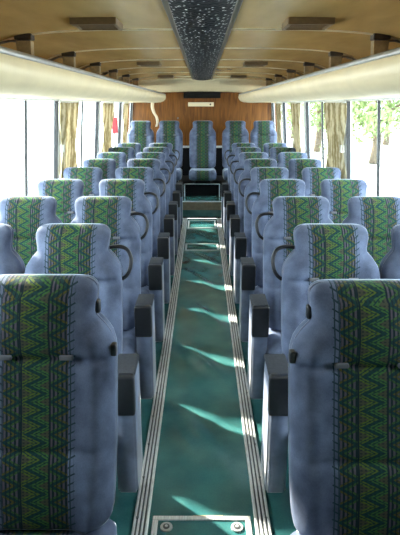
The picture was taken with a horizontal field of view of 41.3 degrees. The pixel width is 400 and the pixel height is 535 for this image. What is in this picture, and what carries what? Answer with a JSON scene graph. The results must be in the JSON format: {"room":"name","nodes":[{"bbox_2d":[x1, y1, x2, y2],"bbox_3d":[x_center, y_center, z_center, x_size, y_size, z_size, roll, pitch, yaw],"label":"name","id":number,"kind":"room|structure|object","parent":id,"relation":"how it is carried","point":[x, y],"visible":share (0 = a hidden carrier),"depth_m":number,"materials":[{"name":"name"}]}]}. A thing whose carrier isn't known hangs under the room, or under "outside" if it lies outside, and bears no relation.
{"room":"vehicle interior","nodes":[
{"label":"vehicle interior","id":0,"kind":"room"},
{"bbox_2d":[127,121,153,151],"bbox_3d":[-0.925,-1.763,8.100,0.417,0.908,0.712,0,17,0],"label":"seat","id":1,"kind":"object","parent":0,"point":[141,132],"visible":0.48,"depth_m":8.20,"materials":[{"name":"blue fabric"}]},
{"bbox_2d":[156,121,182,181],"bbox_3d":[-0.478,-1.762,8.098,0.417,0.908,0.712,0,17,0],"label":"seat","id":2,"kind":"object","parent":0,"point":[168,131],"visible":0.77,"depth_m":8.20,"materials":[{"name":"blue fabric"}]},
{"bbox_2d":[176,168,182,180],"bbox_3d":[-0.479,-1.425,8.091,0.410,0.168,0.500,0,17,0],"label":"cushion","id":3,"kind":"object","parent":2,"relation":"on","point":[179,172],"depth_m":7.86,"materials":[{"name":"blue fabric"}]},
{"bbox_2d":[0,0,399,83],"bbox_3d":[0.014,-1.288,3.475,2.300,0.320,8.500,0,17,0],"label":"ceiling","id":4,"kind":"structure","parent":0,"point":[17,17],"depth_m":2.68,"materials":[{"name":"plastic"}]},
{"bbox_2d":[0,33,165,102],"bbox_3d":[-0.822,-1.342,3.766,0.595,0.302,9.041,0,17,0],"label":"luggage rack","id":5,"kind":"object","parent":4,"relation":"attached to","point":[23,74],"visible":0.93,"depth_m":2.25,"materials":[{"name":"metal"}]},
{"bbox_2d":[151,103,158,126],"bbox_3d":[-0.700,-2.374,8.211,0.116,0.370,0.046,-10,20,-29],"label":"strap","id":6,"kind":"object","parent":5,"relation":"hanging from","point":[152,104],"visible":0.94,"depth_m":8.21,"materials":[{"name":"fabric"}]},
{"bbox_2d":[69,17,122,30],"bbox_3d":[-0.448,-1.062,2.312,0.196,0.029,0.200,0,17,0],"label":"ceiling vent","id":7,"kind":"object","parent":4,"relation":"in","point":[81,23],"visible":0.98,"depth_m":2.23,"materials":[{"name":"brown plastic"}]},
{"bbox_2d":[137,61,160,65],"bbox_3d":[-0.439,-1.762,4.587,0.196,0.029,0.200,0,17,0],"label":"ceiling vent","id":8,"kind":"object","parent":4,"relation":"in","point":[145,63],"visible":1,"depth_m":4.49,"materials":[{"name":"brown plastic"}]},
{"bbox_2d":[157,75,173,77],"bbox_3d":[-0.431,-2.408,6.689,0.196,0.029,0.200,0,17,0],"label":"ceiling vent","id":9,"kind":"object","parent":4,"relation":"in","point":[159,76],"visible":0.96,"depth_m":6.59,"materials":[{"name":"brown plastic"}]},
{"bbox_2d":[0,28,399,41],"bbox_3d":[0.011,-1.009,2.609,2.300,0.306,0.018,0,17,0],"label":"trim","id":10,"kind":"structure","parent":4,"relation":"attached to","point":[154,28],"depth_m":2.56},
{"bbox_2d":[161,0,242,80],"bbox_3d":[0.014,-1.406,3.423,0.280,0.032,8.470,0,17,0],"label":"ceiling panel","id":11,"kind":"object","parent":4,"relation":"attached to","point":[202,29],"visible":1,"depth_m":2.39,"materials":[{"name":"black"}]},
{"bbox_2d":[118,72,285,76],"bbox_3d":[0.025,-2.067,6.050,2.300,0.306,0.018,0,17,0],"label":"trim","id":12,"kind":"structure","parent":4,"relation":"attached to","point":[152,72],"depth_m":6.00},
{"bbox_2d":[48,48,356,58],"bbox_3d":[0.014,-1.273,3.469,2.300,0.306,0.018,0,17,0],"label":"trim","id":13,"kind":"structure","parent":4,"relation":"attached to","point":[111,48],"depth_m":3.42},
{"bbox_2d":[79,59,325,68],"bbox_3d":[0.018,-1.538,4.329,2.300,0.306,0.018,0,17,0],"label":"trim","id":14,"kind":"structure","parent":4,"relation":"attached to","point":[136,59],"depth_m":4.28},
{"bbox_2d":[101,67,303,73],"bbox_3d":[0.021,-1.802,5.189,2.300,0.306,0.018,0,17,0],"label":"trim","id":15,"kind":"structure","parent":4,"relation":"attached to","point":[136,67],"depth_m":5.14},
{"bbox_2d":[131,76,273,79],"bbox_3d":[0.028,-2.331,6.910,2.300,0.306,0.018,0,17,0],"label":"trim","id":16,"kind":"structure","parent":4,"relation":"attached to","point":[174,76],"depth_m":6.86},
{"bbox_2d":[230,75,246,77],"bbox_3d":[0.485,-2.407,6.686,0.196,0.029,0.200,0,17,0],"label":"ceiling vent","id":17,"kind":"object","parent":4,"relation":"in","point":[231,76],"visible":0.97,"depth_m":6.59,"materials":[{"name":"brown plastic"}]},
{"bbox_2d":[243,61,267,65],"bbox_3d":[0.477,-1.760,4.583,0.196,0.029,0.200,0,17,0],"label":"ceiling vent","id":18,"kind":"object","parent":4,"relation":"in","point":[246,63],"visible":0.99,"depth_m":4.49,"materials":[{"name":"brown plastic"}]},
{"bbox_2d":[282,17,334,29],"bbox_3d":[0.468,-1.061,2.308,0.196,0.029,0.200,0,17,0],"label":"ceiling vent","id":19,"kind":"object","parent":4,"relation":"in","point":[291,23],"visible":0.99,"depth_m":2.22,"materials":[{"name":"brown plastic"}]},
{"bbox_2d":[238,33,399,102],"bbox_3d":[0.853,-1.340,3.760,0.595,0.302,9.041,0,17,0],"label":"luggage rack","id":20,"kind":"object","parent":4,"relation":"attached to","point":[376,75],"visible":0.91,"depth_m":2.31,"materials":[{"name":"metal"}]},
{"bbox_2d":[127,92,276,174],"bbox_3d":[0.035,-2.114,8.880,2.500,2.000,0.062,0,17,0],"label":"wall","id":21,"kind":"structure","parent":0,"point":[228,107],"depth_m":8.74,"materials":[{"name":"brown wood"}]},
{"bbox_2d":[188,102,213,105],"bbox_3d":[0.015,-2.674,8.688,0.420,0.064,0.020,0,17,0],"label":"sign plate","id":22,"kind":"object","parent":21,"relation":"attached to","point":[189,103],"visible":1,"depth_m":8.68,"materials":[{"name":"beige plastic"}]},
{"bbox_2d":[184,92,220,97],"bbox_3d":[0.035,-2.806,8.631,0.600,0.094,0.050,0,17,0],"label":"air vent","id":23,"kind":"object","parent":21,"relation":"in","point":[186,94],"visible":1,"depth_m":8.61,"materials":[{"name":"black plastic"}]},
{"bbox_2d":[179,175,225,195],"bbox_3d":[0.033,-1.328,8.553,2.400,0.190,1.010,0,17,0],"label":"step","id":24,"kind":"structure","parent":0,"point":[190,190],"depth_m":8.08,"materials":[{"name":"black plastic"}]},
{"bbox_2d":[189,121,215,183],"bbox_3d":[0.042,-1.762,8.096,0.417,0.908,0.712,0,17,0],"label":"seat","id":25,"kind":"object","parent":24,"relation":"on","point":[202,137],"visible":1,"depth_m":8.20,"materials":[{"name":"blue fabric"}]},
{"bbox_2d":[189,168,215,180],"bbox_3d":[0.041,-1.425,8.089,0.410,0.168,0.500,0,17,0],"label":"cushion","id":26,"kind":"object","parent":25,"relation":"on","point":[195,174],"depth_m":7.86,"materials":[{"name":"blue fabric"}]},
{"bbox_2d":[222,121,248,181],"bbox_3d":[0.552,-1.761,8.094,0.417,0.908,0.712,0,17,0],"label":"seat","id":27,"kind":"object","parent":24,"relation":"on","point":[235,131],"visible":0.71,"depth_m":8.20,"materials":[{"name":"blue fabric"}]},
{"bbox_2d":[222,168,227,180],"bbox_3d":[0.551,-1.424,8.087,0.410,0.168,0.500,0,17,0],"label":"cushion","id":28,"kind":"object","parent":27,"relation":"on","point":[225,171],"depth_m":7.86,"materials":[{"name":"blue fabric"}]},
{"bbox_2d":[250,121,276,151],"bbox_3d":[0.989,-1.760,8.093,0.417,0.908,0.712,0,17,0],"label":"seat","id":29,"kind":"object","parent":24,"relation":"on","point":[263,132],"visible":0.48,"depth_m":8.20,"materials":[{"name":"blue fabric"}]},
{"bbox_2d":[132,79,272,92],"bbox_3d":[0.033,-2.776,8.049,2.280,0.245,1.160,0,17,0],"label":"ceiling","id":30,"kind":"structure","parent":0,"point":[160,85],"depth_m":8.03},
{"bbox_2d":[109,219,296,534],"bbox_3d":[0.013,0.470,3.833,2.440,0.028,8.150,0,17,0],"label":"floor","id":31,"kind":"structure","parent":0,"point":[202,469],"depth_m":2.81,"materials":[{"name":"teal carpet"}]},
{"bbox_2d":[0,223,25,274],"bbox_3d":[-0.970,0.428,2.151,0.417,1.098,0.712,0,17,0],"label":"seat","id":32,"kind":"object","parent":31,"relation":"on","point":[11,262],"visible":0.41,"depth_m":2.25,"materials":[{"name":"blue fabric"}]},
{"bbox_2d":[0,196,61,267],"bbox_3d":[-0.967,0.216,2.839,0.417,1.098,0.712,0,17,0],"label":"seat","id":33,"kind":"object","parent":31,"relation":"on","point":[25,215],"visible":0.28,"depth_m":2.92,"materials":[{"name":"blue"}]},
{"bbox_2d":[0,274,117,534],"bbox_3d":[-0.474,0.640,1.461,0.456,1.098,0.712,0,17,0],"label":"seat","id":34,"kind":"object","parent":31,"relation":"on","point":[59,352],"visible":1,"depth_m":1.54,"materials":[{"name":"blue"}]},
{"bbox_2d":[0,519,116,534],"bbox_3d":[-0.478,0.886,1.426,0.442,0.168,0.500,0,17,0],"label":"cushion","id":35,"kind":"object","parent":34,"relation":"on","point":[108,527],"depth_m":1.55,"materials":[{"name":"blue fabric"}]},
{"bbox_2d":[37,179,83,222],"bbox_3d":[-0.964,0.005,3.527,0.417,1.098,0.712,0,17,0],"label":"seat","id":36,"kind":"object","parent":31,"relation":"on","point":[65,192],"visible":0.18,"depth_m":3.60,"materials":[{"name":"blue"}]},
{"bbox_2d":[63,167,102,195],"bbox_3d":[-0.961,-0.207,4.215,0.417,1.098,0.712,0,17,0],"label":"seat","id":37,"kind":"object","parent":31,"relation":"on","point":[91,177],"visible":0.22,"depth_m":4.29,"materials":[{"name":"blue"}]},
{"bbox_2d":[24,223,142,491],"bbox_3d":[-0.501,0.428,2.149,0.509,1.098,0.716,0,17,0],"label":"seat","id":38,"kind":"object","parent":31,"relation":"on","point":[62,248],"visible":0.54,"depth_m":2.21,"materials":[{"name":"blue fabric"}]},
{"bbox_2d":[82,159,115,179],"bbox_3d":[-0.959,-0.419,4.904,0.417,1.098,0.712,0,17,0],"label":"seat","id":39,"kind":"object","parent":31,"relation":"on","point":[108,166],"visible":0.19,"depth_m":4.98,"materials":[{"name":"blue fabric"}]},
{"bbox_2d":[97,152,126,168],"bbox_3d":[-0.956,-0.630,5.592,0.417,1.098,0.712,0,17,0],"label":"seat","id":40,"kind":"object","parent":31,"relation":"on","point":[119,157],"visible":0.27,"depth_m":5.68,"materials":[{"name":"blue fabric"}]},
{"bbox_2d":[71,196,155,398],"bbox_3d":[-0.498,0.217,2.837,0.509,1.098,0.716,0,17,0],"label":"seat","id":41,"kind":"object","parent":31,"relation":"on","point":[114,212],"visible":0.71,"depth_m":2.90,"materials":[{"name":"blue fabric"}]},
{"bbox_2d":[122,327,136,353],"bbox_3d":[-0.543,0.463,2.802,0.410,0.168,0.500,0,17,0],"label":"cushion","id":42,"kind":"object","parent":41,"relation":"on","point":[129,338],"depth_m":2.81,"materials":[{"name":"blue fabric"}]},
{"bbox_2d":[108,147,135,162],"bbox_3d":[-0.953,-0.842,6.280,0.417,1.098,0.712,0,17,0],"label":"seat","id":43,"kind":"object","parent":31,"relation":"on","point":[129,151],"visible":0.16,"depth_m":6.37,"materials":[{"name":"blue"}]},
{"bbox_2d":[117,143,140,157],"bbox_3d":[-0.950,-1.054,6.968,0.417,1.098,0.712,0,17,0],"label":"seat","id":44,"kind":"object","parent":31,"relation":"on","point":[137,146],"visible":0.16,"depth_m":7.06,"materials":[{"name":"blue fabric"}]},
{"bbox_2d":[99,179,164,341],"bbox_3d":[-0.495,0.005,3.525,0.509,1.098,0.716,0,17,0],"label":"seat","id":45,"kind":"object","parent":31,"relation":"on","point":[152,268],"visible":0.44,"depth_m":3.59,"materials":[{"name":"blue fabric"}]},
{"bbox_2d":[141,286,148,293],"bbox_3d":[-0.540,0.251,3.490,0.410,0.168,0.500,0,17,0],"label":"cushion","id":46,"kind":"object","parent":45,"relation":"on","point":[144,289],"depth_m":3.58,"materials":[{"name":"blue fabric"}]},
{"bbox_2d":[115,167,170,302],"bbox_3d":[-0.493,-0.206,4.213,0.509,1.098,0.716,0,17,0],"label":"seat","id":47,"kind":"object","parent":31,"relation":"on","point":[160,240],"visible":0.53,"depth_m":4.28,"materials":[{"name":"blue fabric"}]},
{"bbox_2d":[127,159,174,275],"bbox_3d":[-0.490,-0.418,4.902,0.509,1.098,0.716,0,17,0],"label":"seat","id":48,"kind":"object","parent":31,"relation":"on","point":[166,221],"visible":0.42,"depth_m":4.97,"materials":[{"name":"blue fabric"}]},
{"bbox_2d":[136,152,177,254],"bbox_3d":[-0.487,-0.630,5.590,0.509,1.098,0.716,0,17,0],"label":"seat","id":49,"kind":"object","parent":31,"relation":"on","point":[171,206],"visible":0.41,"depth_m":5.66,"materials":[{"name":"blue fabric"}]},
{"bbox_2d":[131,218,187,534],"bbox_3d":[-0.228,0.483,3.822,0.062,0.018,8.120,0,17,0],"label":"track","id":50,"kind":"object","parent":31,"relation":"on","point":[144,497],"visible":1,"depth_m":2.78,"materials":[{"name":"metal"}]},
{"bbox_2d":[143,147,180,237],"bbox_3d":[-0.484,-0.841,6.278,0.509,1.098,0.716,0,17,0],"label":"seat","id":51,"kind":"object","parent":31,"relation":"on","point":[174,195],"visible":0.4,"depth_m":6.36,"materials":[{"name":"blue fabric"}]},
{"bbox_2d":[149,143,182,224],"bbox_3d":[-0.482,-1.053,6.966,0.509,1.098,0.716,0,17,0],"label":"seat","id":52,"kind":"object","parent":31,"relation":"on","point":[177,185],"visible":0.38,"depth_m":7.04,"materials":[{"name":"blue fabric"}]},
{"bbox_2d":[151,515,251,534],"bbox_3d":[0.005,1.115,1.755,0.390,0.020,0.800,0,17,0],"label":"floor hatch","id":53,"kind":"object","parent":31,"relation":"on","point":[195,524],"visible":1,"depth_m":2.08,"materials":[{"name":"metal"}]},
{"bbox_2d":[183,196,220,217],"bbox_3d":[0.032,-1.054,8.401,2.440,0.256,1.520,0,17,0],"label":"platform","id":54,"kind":"object","parent":31,"relation":"on","point":[193,206],"visible":0.25,"depth_m":7.69,"materials":[{"name":"metal"}]},
{"bbox_2d":[184,183,219,196],"bbox_3d":[0.031,-1.176,8.045,0.548,0.198,0.018,0,17,0],"label":"guard rail","id":55,"kind":"object","parent":54,"relation":"on","point":[185,183],"visible":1,"depth_m":8.02,"materials":[{"name":"metal"}]},
{"bbox_2d":[185,243,218,250],"bbox_3d":[0.023,-0.235,6.153,0.390,0.016,0.300,0,17,0],"label":"floor hatch","id":56,"kind":"object","parent":31,"relation":"on","point":[188,246],"visible":1,"depth_m":6.13,"materials":[{"name":"metal"}]},
{"bbox_2d":[187,220,216,228],"bbox_3d":[0.028,-0.595,7.324,0.390,0.016,0.490,0,17,0],"label":"floor hatch","id":57,"kind":"object","parent":31,"relation":"on","point":[192,224],"visible":1,"depth_m":7.31,"materials":[{"name":"metal"}]},
{"bbox_2d":[221,143,254,224],"bbox_3d":[0.535,-1.052,6.963,0.509,1.098,0.716,0,17,0],"label":"seat","id":58,"kind":"object","parent":31,"relation":"on","point":[225,185],"visible":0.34,"depth_m":7.04,"materials":[{"name":"blue fabric"}]},
{"bbox_2d":[223,147,260,237],"bbox_3d":[0.532,-0.840,6.274,0.509,1.098,0.716,0,17,0],"label":"seat","id":59,"kind":"object","parent":31,"relation":"on","point":[228,195],"visible":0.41,"depth_m":6.36,"materials":[{"name":"blue fabric"}]},
{"bbox_2d":[216,218,271,534],"bbox_3d":[0.255,0.483,3.820,0.062,0.018,8.120,0,17,0],"label":"track","id":60,"kind":"object","parent":31,"relation":"on","point":[258,495],"visible":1,"depth_m":2.78,"materials":[{"name":"metal"}]},
{"bbox_2d":[226,152,267,254],"bbox_3d":[0.530,-0.629,5.586,0.509,1.098,0.716,0,17,0],"label":"seat","id":61,"kind":"object","parent":31,"relation":"on","point":[231,206],"visible":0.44,"depth_m":5.66,"materials":[{"name":"blue fabric"}]},
{"bbox_2d":[229,159,276,275],"bbox_3d":[0.527,-0.417,4.898,0.509,1.098,0.716,0,17,0],"label":"seat","id":62,"kind":"object","parent":31,"relation":"on","point":[236,221],"visible":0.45,"depth_m":4.97,"materials":[{"name":"blue fabric"}]},
{"bbox_2d":[233,167,288,302],"bbox_3d":[0.524,-0.205,4.210,0.509,1.098,0.716,0,17,0],"label":"seat","id":63,"kind":"object","parent":31,"relation":"on","point":[242,241],"visible":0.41,"depth_m":4.28,"materials":[{"name":"blue fabric"}]},
{"bbox_2d":[239,179,304,341],"bbox_3d":[0.521,0.006,3.522,0.509,1.098,0.716,0,17,0],"label":"seat","id":64,"kind":"object","parent":31,"relation":"on","point":[251,268],"visible":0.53,"depth_m":3.59,"materials":[{"name":"blue fabric"}]},
{"bbox_2d":[254,286,262,293],"bbox_3d":[0.566,0.252,3.486,0.410,0.168,0.500,0,17,0],"label":"cushion","id":65,"kind":"object","parent":64,"relation":"on","point":[258,289],"depth_m":3.58,"materials":[{"name":"blue fabric"}]},
{"bbox_2d":[263,143,286,157],"bbox_3d":[1.004,-1.052,6.961,0.417,1.098,0.712,0,17,0],"label":"seat","id":66,"kind":"object","parent":31,"relation":"on","point":[266,146],"visible":0.17,"depth_m":7.05,"materials":[{"name":"blue fabric"}]},
{"bbox_2d":[268,147,295,162],"bbox_3d":[1.001,-0.840,6.273,0.417,1.098,0.712,0,17,0],"label":"seat","id":67,"kind":"object","parent":31,"relation":"on","point":[274,151],"visible":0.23,"depth_m":6.36,"materials":[{"name":"blue fabric"}]},
{"bbox_2d":[247,196,333,398],"bbox_3d":[0.518,0.218,2.833,0.509,1.098,0.716,0,17,0],"label":"seat","id":68,"kind":"object","parent":31,"relation":"on","point":[289,212],"visible":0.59,"depth_m":2.90,"materials":[{"name":"blue fabric"}]},
{"bbox_2d":[267,328,280,353],"bbox_3d":[0.563,0.464,2.798,0.410,0.168,0.500,0,17,0],"label":"cushion","id":69,"kind":"object","parent":68,"relation":"on","point":[274,338],"depth_m":2.81,"materials":[{"name":"blue fabric"}]},
{"bbox_2d":[277,152,306,169],"bbox_3d":[0.998,-0.628,5.585,0.417,1.098,0.712,0,17,0],"label":"seat","id":70,"kind":"object","parent":31,"relation":"on","point":[283,157],"visible":0.16,"depth_m":5.67,"materials":[{"name":"blue fabric"}]},
{"bbox_2d":[288,159,321,179],"bbox_3d":[0.995,-0.416,4.896,0.417,1.098,0.712,0,17,0],"label":"seat","id":71,"kind":"object","parent":31,"relation":"on","point":[296,166],"visible":0.23,"depth_m":4.97,"materials":[{"name":"blue fabric"}]},
{"bbox_2d":[261,224,379,492],"bbox_3d":[0.516,0.430,2.145,0.509,1.098,0.716,0,17,0],"label":"seat","id":72,"kind":"object","parent":31,"relation":"on","point":[320,251],"visible":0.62,"depth_m":2.21,"materials":[{"name":"blue fabric"}]},
{"bbox_2d":[302,167,340,195],"bbox_3d":[0.993,-0.205,4.208,0.417,1.098,0.712,0,17,0],"label":"seat","id":73,"kind":"object","parent":31,"relation":"on","point":[312,177],"visible":0.22,"depth_m":4.28,"materials":[{"name":"blue"}]},
{"bbox_2d":[320,179,366,223],"bbox_3d":[0.990,0.007,3.520,0.417,1.098,0.712,0,17,0],"label":"seat","id":74,"kind":"object","parent":31,"relation":"on","point":[338,192],"visible":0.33,"depth_m":3.60,"materials":[{"name":"blue"}]},
{"bbox_2d":[288,279,399,534],"bbox_3d":[0.483,0.654,1.414,0.456,1.098,0.712,0,17,0],"label":"seat","id":75,"kind":"object","parent":31,"relation":"on","point":[344,357],"visible":1,"depth_m":1.49,"materials":[{"name":"blue fabric"}]},
{"bbox_2d":[341,196,399,267],"bbox_3d":[0.987,0.218,2.832,0.417,1.098,0.712,0,17,0],"label":"seat","id":76,"kind":"object","parent":31,"relation":"on","point":[378,215],"visible":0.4,"depth_m":2.91,"materials":[{"name":"blue"}]},
{"bbox_2d":[379,224,399,278],"bbox_3d":[0.984,0.430,2.144,0.417,1.098,0.712,0,17,0],"label":"seat","id":77,"kind":"object","parent":31,"relation":"on","point":[389,268],"visible":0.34,"depth_m":2.25,"materials":[{"name":"blue fabric"}]},
{"bbox_3d":[-1.229,-0.111,4.443,0.040,0.780,9.650,0,17,0],"label":"wall","id":78,"kind":"structure","parent":0,"visible":0},
{"bbox_2d":[0,97,59,195],"bbox_3d":[-1.176,-0.691,3.511,0.128,0.853,1.730,0,17,0],"label":"window","id":79,"kind":"structure","parent":78,"relation":"in","point":[56,131],"depth_m":4.20,"materials":[{"name":"black"}]},
{"bbox_2d":[59,99,99,173],"bbox_3d":[-1.170,-1.197,5.155,0.128,0.853,1.730,0,17,0],"label":"window","id":80,"kind":"structure","parent":78,"relation":"in","point":[97,103],"depth_m":5.83,"materials":[{"name":"black"}]},
{"bbox_2d":[58,101,79,178],"bbox_3d":[-1.114,-1.099,4.527,0.096,0.611,0.711,0,17,0],"label":"curtain","id":81,"kind":"object","parent":80,"relation":"hanging from","point":[68,110],"visible":0.87,"depth_m":4.44,"materials":[{"name":"fabric"}]},
{"bbox_2d":[98,101,121,152],"bbox_3d":[-1.163,-1.702,6.800,0.128,0.853,1.730,0,17,0],"label":"window","id":82,"kind":"structure","parent":78,"relation":"in","point":[118,102],"depth_m":7.50,"materials":[{"name":"black"}]},
{"bbox_2d":[101,102,113,151],"bbox_3d":[-1.106,-1.663,6.361,0.092,0.611,0.690,0,17,0],"label":"curtain","id":83,"kind":"object","parent":82,"relation":"hanging from","point":[107,107],"visible":0.94,"depth_m":6.27,"materials":[{"name":"fabric"}]},
{"bbox_2d":[112,113,117,146],"bbox_3d":[-1.113,-1.795,6.943,0.070,0.470,0.060,0,17,0],"label":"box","id":84,"kind":"object","parent":82,"relation":"attached to","point":[115,120],"visible":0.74,"depth_m":6.91,"materials":[{"name":"red"}]},
{"bbox_2d":[121,102,132,136],"bbox_3d":[-1.157,-2.139,8.219,0.128,0.853,1.240,0,17,0],"label":"window","id":85,"kind":"structure","parent":78,"relation":"in","point":[131,103],"depth_m":8.69,"materials":[{"name":"black"}]},
{"bbox_2d":[122,103,128,142],"bbox_3d":[-1.101,-2.109,7.809,0.090,0.610,0.460,0,17,0],"label":"curtain","id":86,"kind":"object","parent":85,"relation":"hanging from","point":[125,105],"visible":0.9,"depth_m":7.72,"materials":[{"name":"fabric"}]},
{"bbox_3d":[1.261,-0.108,4.434,0.040,0.780,9.650,0,17,0],"label":"wall","id":87,"kind":"structure","parent":0,"visible":0},
{"bbox_2d":[271,102,283,142],"bbox_3d":[1.222,-2.136,8.210,0.128,0.853,1.240,0,17,0],"label":"window","id":88,"kind":"structure","parent":87,"relation":"in","point":[272,103],"depth_m":8.67,"materials":[{"name":"black"}]},
{"bbox_2d":[275,103,282,142],"bbox_3d":[1.164,-2.106,7.801,0.090,0.610,0.460,0,17,0],"label":"curtain","id":89,"kind":"object","parent":88,"relation":"hanging from","point":[277,105],"visible":0.91,"depth_m":7.72,"materials":[{"name":"fabric"}]},
{"bbox_2d":[282,101,305,152],"bbox_3d":[1.217,-1.700,6.791,0.128,0.853,1.730,0,17,0],"label":"window","id":90,"kind":"structure","parent":87,"relation":"in","point":[285,102],"depth_m":7.50,"materials":[{"name":"black"}]},
{"bbox_2d":[290,102,301,151],"bbox_3d":[1.159,-1.661,6.353,0.093,0.610,0.690,0,17,0],"label":"curtain","id":91,"kind":"object","parent":90,"relation":"hanging from","point":[295,107],"visible":0.87,"depth_m":6.29,"materials":[{"name":"fabric"}]},
{"bbox_2d":[305,99,344,166],"bbox_3d":[1.210,-1.194,5.147,0.128,0.853,1.730,0,17,0],"label":"window","id":92,"kind":"structure","parent":87,"relation":"in","point":[307,103],"depth_m":5.83,"materials":[{"name":"black metal"}]},
{"bbox_2d":[324,101,346,178],"bbox_3d":[1.149,-1.096,4.518,0.092,0.611,0.710,0,17,0],"label":"curtain","id":93,"kind":"object","parent":92,"relation":"hanging from","point":[335,112],"visible":0.94,"depth_m":4.43,"materials":[{"name":"fabric"}]},
{"bbox_2d":[345,97,399,195],"bbox_3d":[1.204,-0.689,3.503,0.128,0.853,1.730,0,17,0],"label":"window","id":94,"kind":"structure","parent":87,"relation":"in","point":[348,129],"depth_m":4.18,"materials":[{"name":"black"}]},
{"label":"outside","id":95,"kind":"structure","parent":0,"visible":0},
{"bbox_2d":[0,125,399,218],"bbox_3d":[0.077,-3.117,19.966,120.000,0.100,120.000,0,17,0],"label":"ground","id":96,"kind":"structure","parent":95,"point":[12,158],"depth_m":30.88,"materials":[{"name":"white"}]},
{"bbox_2d":[281,102,325,137],"bbox_3d":[8.134,-15.306,46.325,7.579,7.740,8.740,0,17,0],"label":"tree","id":97,"kind":"object","parent":96,"relation":"on","point":[288,104],"visible":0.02,"depth_m":46.42,"materials":[{"name":"green plant"}]},
{"bbox_2d":[281,102,366,151],"bbox_3d":[6.865,-10.192,31.180,8.407,6.874,6.960,-8,19,-25],"label":"tree","id":98,"kind":"object","parent":96,"relation":"on","point":[316,105],"visible":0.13,"depth_m":32.03,"materials":[{"name":"green plant"}]},
{"bbox_2d":[319,100,399,163],"bbox_3d":[9.088,-8.006,25.930,5.225,6.192,4.758,-7,18,-21],"label":"tree","id":99,"kind":"object","parent":96,"relation":"on","point":[390,109],"visible":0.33,"depth_m":25.63,"materials":[{"name":"green plant"}]},
{"bbox_2d":[353,100,398,144],"bbox_3d":[13.819,-12.663,37.109,7.662,8.107,6.957,0,17,0],"label":"tree","id":100,"kind":"object","parent":96,"relation":"on","point":[386,139],"visible":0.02,"depth_m":38.56,"materials":[{"name":"green plant"}]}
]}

